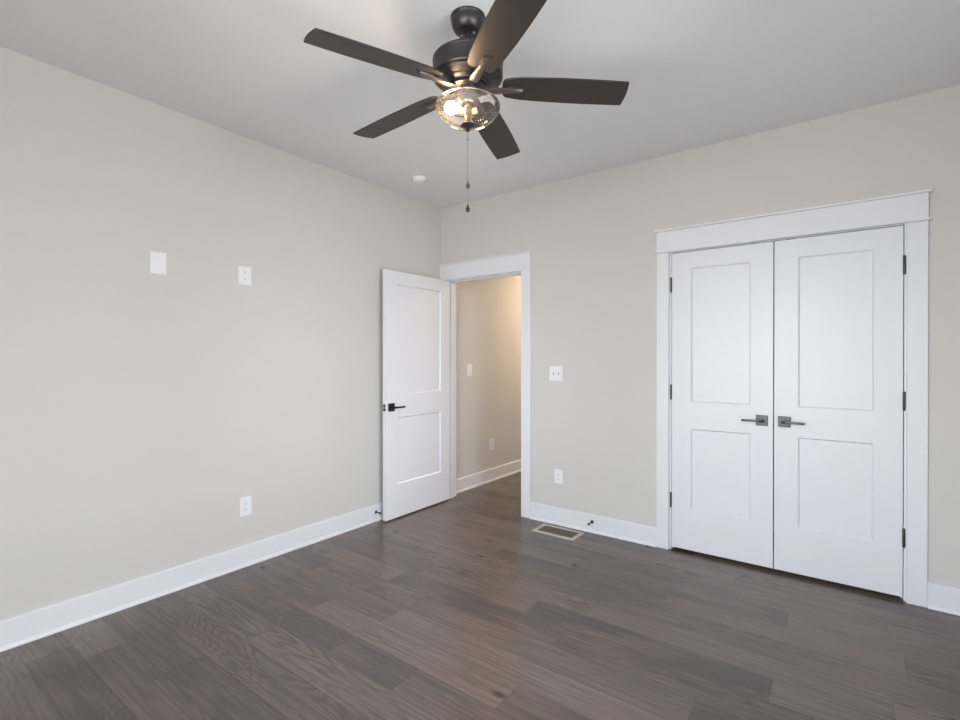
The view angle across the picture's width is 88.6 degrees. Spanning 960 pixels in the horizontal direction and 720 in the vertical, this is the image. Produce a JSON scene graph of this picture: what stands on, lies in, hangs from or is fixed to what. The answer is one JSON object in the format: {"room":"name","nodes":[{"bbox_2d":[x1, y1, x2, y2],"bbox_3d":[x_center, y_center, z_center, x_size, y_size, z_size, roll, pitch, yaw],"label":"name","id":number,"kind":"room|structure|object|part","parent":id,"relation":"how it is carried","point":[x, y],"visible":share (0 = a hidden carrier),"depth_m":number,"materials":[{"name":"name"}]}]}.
{"room":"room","nodes":[
{"label":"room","id":0,"kind":"room"},
{"bbox_2d":[0,46,520,620],"bbox_3d":[-0.794,-0.109,4.199,0.120,2.840,6.700,0,0,37],"label":"wall","id":1,"kind":"structure","parent":0,"point":[139,407],"depth_m":2.85,"materials":[{"name":"beige paint"}]},
{"bbox_2d":[150,251,165,274],"bbox_3d":[-1.794,-0.540,2.745,0.007,0.122,0.082,0,0,37],"label":"blank wall plate","id":2,"kind":"object","parent":1,"relation":"attached to","point":[157,259],"visible":1,"depth_m":2.74,"materials":[{"name":"white plastic"}]},
{"bbox_2d":[0,502,382,651],"bbox_3d":[-1.501,1.248,3.128,0.027,0.133,3.830,0,0,37],"label":"baseboard","id":3,"kind":"structure","parent":1,"relation":"attached to","point":[27,627],"depth_m":2.75,"materials":[{"name":"white wood"}]},
{"bbox_2d":[238,266,250,285],"bbox_3d":[-1.500,-0.538,3.140,0.008,0.118,0.084,0,0,37],"label":"wall outlet","id":4,"kind":"object","parent":1,"relation":"attached to","point":[244,273],"visible":1,"depth_m":3.13,"materials":[{"name":"white plastic"}]},
{"bbox_2d":[239,495,251,516],"bbox_3d":[-1.498,0.934,3.147,0.008,0.122,0.080,0,0,37],"label":"wall outlet","id":5,"kind":"object","parent":1,"relation":"attached to","point":[245,503],"visible":1,"depth_m":3.14,"materials":[{"name":"white plastic"}]},
{"bbox_2d":[382,269,449,520],"bbox_3d":[-0.535,0.283,4.292,0.151,2.032,0.814,0,0,37],"label":"door","id":6,"kind":"structure","parent":1,"relation":"in","point":[416,308],"depth_m":4.24,"materials":[{"name":"white wood"}]},
{"bbox_3d":[-0.720,0.386,4.006,0.009,0.066,0.066,0,0,37],"label":"handle","id":7,"kind":"part","parent":6,"relation":"part of","materials":[{"name":"black metal"}]},
{"bbox_3d":[-0.669,0.386,4.027,0.050,0.027,0.122,0,0,37],"label":"lever","id":8,"kind":"part","parent":6,"relation":"part of","materials":[{"name":"black metal"}]},
{"bbox_3d":[-0.535,-0.170,4.290,0.015,0.906,0.537,0,0,37],"label":"panel","id":9,"kind":"part","parent":6,"relation":"part of","materials":[{"name":"white wood"}]},
{"bbox_3d":[-0.535,0.749,4.293,0.015,0.545,0.537,0,0,37],"label":"panel","id":10,"kind":"part","parent":6,"relation":"part of","materials":[{"name":"white wood"}]},
{"bbox_2d":[467,365,471,376],"bbox_3d":[-0.106,0.107,5.018,0.009,0.122,0.082,0,0,37],"label":"light switch","id":11,"kind":"object","parent":1,"relation":"attached to","point":[469,367],"visible":1,"depth_m":5.01,"materials":[{"name":"white plastic"}]},
{"bbox_2d":[489,438,493,450],"bbox_3d":[0.127,0.915,5.336,0.008,0.122,0.080,0,0,37],"label":"wall outlet","id":12,"kind":"object","parent":1,"relation":"attached to","point":[491,441],"visible":1,"depth_m":5.33,"materials":[{"name":"white plastic"}]},
{"bbox_2d":[0,472,959,719],"bbox_3d":[0.724,1.344,3.077,3.660,0.060,6.460,0,0,37],"label":"floor","id":13,"kind":"structure","parent":0,"point":[454,608],"depth_m":2.31,"materials":[{"name":"brown wood"}]},
{"bbox_2d":[532,524,583,540],"bbox_3d":[0.594,1.310,3.755,0.352,0.005,0.196,0,0,37],"label":"floor vent","id":14,"kind":"object","parent":13,"relation":"in","point":[560,532],"visible":1,"depth_m":3.75,"materials":[{"name":"beige metal"}]},
{"bbox_2d":[538,525,577,537],"bbox_3d":[0.594,1.310,3.755,0.292,0.003,0.132,0,0,37],"label":"grille","id":15,"kind":"object","parent":14,"relation":"attached to","point":[549,529],"depth_m":3.76,"materials":[{"name":"brown metal"}]},
{"bbox_2d":[0,0,959,208],"bbox_3d":[-0.051,-1.472,2.025,3.660,0.100,3.860,0,0,37],"label":"ceiling","id":16,"kind":"structure","parent":0,"point":[699,73],"depth_m":2.39,"materials":[{"name":"white paint"}]},
{"bbox_2d":[412,175,426,183],"bbox_3d":[-0.475,-1.410,3.860,0.114,0.035,0.114,0,0,37],"label":"smoke detector","id":17,"kind":"object","parent":16,"relation":"attached to","point":[418,179],"visible":1,"depth_m":3.83,"materials":[{"name":"white plastic"}]},
{"bbox_2d":[304,0,628,211],"bbox_3d":[-0.086,-1.018,2.074,1.227,0.808,1.277,0,0,37],"label":"ceiling fan","id":18,"kind":"object","parent":16,"relation":"hanging from","point":[468,68],"visible":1,"depth_m":1.99,"materials":[{"name":"black metal"}]},
{"bbox_3d":[-0.375,-1.115,1.813,0.516,0.006,0.139,-4,13,-36],"label":"blade","id":19,"kind":"part","parent":18,"relation":"part of","materials":[{"name":"brown wood"}]},
{"bbox_3d":[-0.374,-1.120,2.284,0.516,0.006,0.139,-3,9,36],"label":"blade","id":20,"kind":"part","parent":18,"relation":"part of","materials":[{"name":"brown wood"}]},
{"bbox_3d":[-0.167,-1.120,1.965,0.176,0.023,0.037,-4,13,-36],"label":"blade arm","id":21,"kind":"part","parent":18,"relation":"part of","materials":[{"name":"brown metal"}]},
{"bbox_3d":[-0.165,-1.121,2.134,0.176,0.023,0.037,-3,9,36],"label":"blade arm","id":22,"kind":"part","parent":18,"relation":"part of","materials":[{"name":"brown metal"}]},
{"bbox_3d":[-0.112,-1.047,2.041,0.068,0.051,0.051,0,0,6],"label":"light bulb","id":23,"kind":"part","parent":18,"relation":"part of","materials":[{"name":"white glass"}]},
{"bbox_2d":[458,106,464,114],"bbox_3d":[-0.073,-1.037,2.046,0.036,0.033,0.027,0,0,-5],"label":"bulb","id":24,"kind":"object","parent":18,"relation":"attached to","point":[461,109],"depth_m":2.04,"materials":[{"name":"beige glass"}]},
{"bbox_3d":[-0.050,-1.026,2.048,0.038,0.062,0.038,0,0,37],"label":"light stem","id":25,"kind":"part","parent":18,"relation":"part of","materials":[{"name":"gold metal"}]},
{"bbox_3d":[-0.050,-1.022,2.048,0.268,0.092,0.268,0,0,37],"label":"lamp shade","id":26,"kind":"part","parent":18,"relation":"part of","materials":[{"name":"clear glass"}]},
{"bbox_2d":[472,107,477,114],"bbox_3d":[-0.027,-1.037,2.050,0.036,0.033,0.027,0,0,-5],"label":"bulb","id":27,"kind":"object","parent":18,"relation":"attached to","point":[474,109],"depth_m":2.04,"materials":[{"name":"beige glass"}]},
{"bbox_3d":[-0.006,-1.121,1.911,0.037,0.023,0.176,11,-1,-19],"label":"blade arm","id":28,"kind":"part","parent":18,"relation":"part of","materials":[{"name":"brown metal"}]},
{"bbox_3d":[-0.004,-1.121,2.183,0.037,0.023,0.176,-11,-6,18],"label":"blade arm","id":29,"kind":"part","parent":18,"relation":"part of","materials":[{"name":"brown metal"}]},
{"bbox_3d":[0.075,-1.120,2.428,0.139,0.007,0.515,-11,-6,18],"label":"blade","id":30,"kind":"part","parent":18,"relation":"part of","materials":[{"name":"brown wood"}]},
{"bbox_3d":[0.093,-1.121,2.046,0.176,0.023,0.037,3,-11,0],"label":"blade arm","id":31,"kind":"part","parent":18,"relation":"part of","materials":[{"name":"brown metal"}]},
{"bbox_3d":[0.077,-1.118,1.668,0.139,0.006,0.516,11,-1,-19],"label":"blade","id":32,"kind":"part","parent":18,"relation":"part of","materials":[{"name":"brown wood"}]},
{"bbox_3d":[0.350,-1.119,2.047,0.516,0.006,0.139,3,-11,0],"label":"blade","id":33,"kind":"part","parent":18,"relation":"part of","materials":[{"name":"brown wood"}]},
{"bbox_2d":[441,85,959,587],"bbox_3d":[1.183,-0.097,3.591,3.780,2.860,0.120,0,0,37],"label":"wall","id":34,"kind":"structure","parent":0,"point":[591,238],"depth_m":3.53,"materials":[{"name":"beige paint"}]},
{"bbox_2d":[439,251,531,517],"bbox_3d":[0.064,0.206,4.415,0.999,2.209,0.170,0,0,37],"label":"door frame","id":35,"kind":"structure","parent":34,"relation":"attached to","point":[515,264],"depth_m":4.16,"materials":[{"name":"white wood"}]},
{"bbox_2d":[549,366,562,380],"bbox_3d":[0.605,0.108,3.936,0.117,0.118,0.017,0,0,37],"label":"light switch","id":36,"kind":"object","parent":34,"relation":"attached to","point":[555,372],"visible":1,"depth_m":3.94,"materials":[{"name":"white plastic"}]},
{"bbox_2d":[554,469,562,483],"bbox_3d":[0.626,0.930,3.928,0.074,0.112,0.008,0,0,37],"label":"wall outlet","id":37,"kind":"object","parent":34,"relation":"attached to","point":[558,474],"visible":1,"depth_m":3.92,"materials":[{"name":"white plastic"}]},
{"bbox_2d":[670,242,773,567],"bbox_3d":[1.561,0.277,3.223,0.616,2.030,0.093,0,0,37],"label":"door","id":38,"kind":"structure","parent":34,"relation":"in","point":[722,386],"depth_m":3.22,"materials":[{"name":"white wood"}]},
{"bbox_3d":[1.582,0.741,3.244,0.350,0.543,0.015,0,0,37],"label":"panel","id":39,"kind":"part","parent":38,"relation":"part of","materials":[{"name":"white wood"}]},
{"bbox_3d":[1.582,-0.169,3.241,0.350,0.901,0.015,0,0,37],"label":"panel","id":40,"kind":"part","parent":38,"relation":"part of","materials":[{"name":"white wood"}]},
{"bbox_3d":[1.709,0.378,3.086,0.122,0.027,0.050,0,0,37],"label":"lever","id":41,"kind":"part","parent":38,"relation":"part of","materials":[{"name":"grey metal"}]},
{"bbox_3d":[1.764,0.378,3.081,0.066,0.066,0.009,0,0,37],"label":"handle","id":42,"kind":"part","parent":38,"relation":"part of","materials":[{"name":"grey metal"}]},
{"bbox_2d":[530,502,959,615],"bbox_3d":[1.489,1.247,3.276,2.670,0.133,0.027,0,0,37],"label":"baseboard","id":43,"kind":"structure","parent":34,"relation":"attached to","point":[943,598],"depth_m":3.62,"materials":[{"name":"white wood"}]},
{"bbox_2d":[654,188,932,607],"bbox_3d":[1.843,0.206,3.079,1.444,2.217,0.157,0,0,37],"label":"door frame","id":44,"kind":"structure","parent":34,"relation":"attached to","point":[909,210],"depth_m":2.71,"materials":[{"name":"white wood"}]},
{"bbox_2d":[774,226,905,596],"bbox_3d":[2.060,0.278,2.851,0.616,2.030,0.093,0,0,37],"label":"door","id":45,"kind":"structure","parent":34,"relation":"in","point":[840,397],"depth_m":2.85,"materials":[{"name":"white wood"}]},
{"bbox_3d":[1.860,0.378,3.009,0.066,0.066,0.009,0,0,37],"label":"handle","id":46,"kind":"part","parent":45,"relation":"part of","materials":[{"name":"grey metal"}]},
{"bbox_3d":[1.881,0.378,2.958,0.122,0.027,0.050,0,0,37],"label":"lever","id":47,"kind":"part","parent":45,"relation":"part of","materials":[{"name":"grey metal"}]},
{"bbox_3d":[2.073,-0.167,2.877,0.350,0.901,0.015,0,0,37],"label":"panel","id":48,"kind":"part","parent":45,"relation":"part of","materials":[{"name":"white wood"}]},
{"bbox_3d":[2.073,0.743,2.879,0.350,0.543,0.015,0,0,37],"label":"panel","id":49,"kind":"part","parent":45,"relation":"part of","materials":[{"name":"white wood"}]},
{"bbox_3d":[1.678,-0.116,6.462,1.150,2.840,0.120,0,0,37],"label":"wall","id":50,"kind":"structure","parent":0,"visible":0},
{"bbox_2d":[456,459,520,493],"bbox_3d":[0.452,1.240,5.757,0.027,0.133,2.480,0,0,37],"label":"baseboard","id":51,"kind":"structure","parent":50,"relation":"attached to","point":[468,482],"depth_m":5.24,"materials":[{"name":"white wood"}]}
]}

